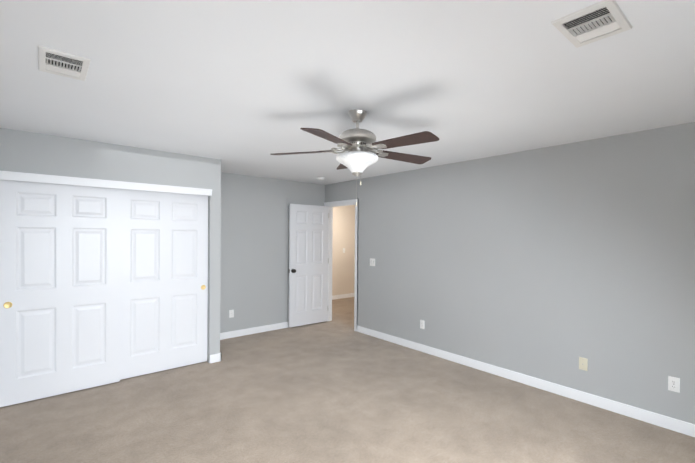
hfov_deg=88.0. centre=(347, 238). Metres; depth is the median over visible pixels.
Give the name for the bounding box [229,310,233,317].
electrical outlet
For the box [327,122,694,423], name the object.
wall
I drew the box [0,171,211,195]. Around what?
trim
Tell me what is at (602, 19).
ceiling vent
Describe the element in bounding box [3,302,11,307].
door pull
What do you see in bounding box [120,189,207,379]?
closet door
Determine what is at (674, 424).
baseboard
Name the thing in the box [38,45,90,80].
ceiling vent
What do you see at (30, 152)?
wall
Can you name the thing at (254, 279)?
wall
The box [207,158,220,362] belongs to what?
wall
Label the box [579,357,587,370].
outlet plate
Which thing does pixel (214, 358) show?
baseboard
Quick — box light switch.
[370,258,374,265]
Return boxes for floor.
[0,297,694,462]
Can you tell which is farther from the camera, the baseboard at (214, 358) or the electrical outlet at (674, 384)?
the baseboard at (214, 358)
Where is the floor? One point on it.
(337, 389)
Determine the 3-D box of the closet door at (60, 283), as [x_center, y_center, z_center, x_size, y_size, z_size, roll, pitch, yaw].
[-2.696,0.471,3.426,0.905,1.995,0.035,0,1,-40]
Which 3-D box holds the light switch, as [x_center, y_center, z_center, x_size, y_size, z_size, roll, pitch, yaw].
[0.377,0.356,5.516,0.017,0.115,0.116,0,1,-40]
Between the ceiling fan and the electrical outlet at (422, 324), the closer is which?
the ceiling fan
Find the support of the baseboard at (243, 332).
attached to the wall at (254, 279)
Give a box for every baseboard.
[210,353,220,362]
[220,322,287,339]
[332,293,353,299]
[357,325,694,436]
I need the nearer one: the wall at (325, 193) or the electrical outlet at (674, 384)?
the electrical outlet at (674, 384)
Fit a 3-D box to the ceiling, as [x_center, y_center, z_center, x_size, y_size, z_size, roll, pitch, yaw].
[0.498,-0.992,4.468,7.380,0.100,7.630,0,1,-40]
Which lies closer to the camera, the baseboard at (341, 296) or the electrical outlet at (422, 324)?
the electrical outlet at (422, 324)
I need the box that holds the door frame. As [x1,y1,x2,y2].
[324,199,357,330]
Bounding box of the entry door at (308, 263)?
[288,204,327,327]
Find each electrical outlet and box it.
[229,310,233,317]
[420,320,424,328]
[668,376,679,392]
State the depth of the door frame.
6.26 m
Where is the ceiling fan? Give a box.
[270,109,438,205]
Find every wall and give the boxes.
[0,128,209,188]
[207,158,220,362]
[220,172,324,332]
[325,185,326,201]
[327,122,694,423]
[332,205,354,295]
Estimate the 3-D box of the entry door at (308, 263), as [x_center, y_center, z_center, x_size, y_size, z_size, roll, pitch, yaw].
[-0.656,0.438,6.146,0.765,2.030,0.035,0,1,-39]
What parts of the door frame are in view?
hall door casing trim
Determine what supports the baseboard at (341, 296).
attached to the wall at (343, 273)
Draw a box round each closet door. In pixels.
[0,180,119,406]
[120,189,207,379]
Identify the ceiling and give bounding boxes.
[0,0,694,184]
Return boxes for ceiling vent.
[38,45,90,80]
[551,0,631,47]
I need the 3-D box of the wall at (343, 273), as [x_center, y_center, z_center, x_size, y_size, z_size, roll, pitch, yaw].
[-0.255,0.232,8.769,2.977,2.440,0.120,0,1,-40]

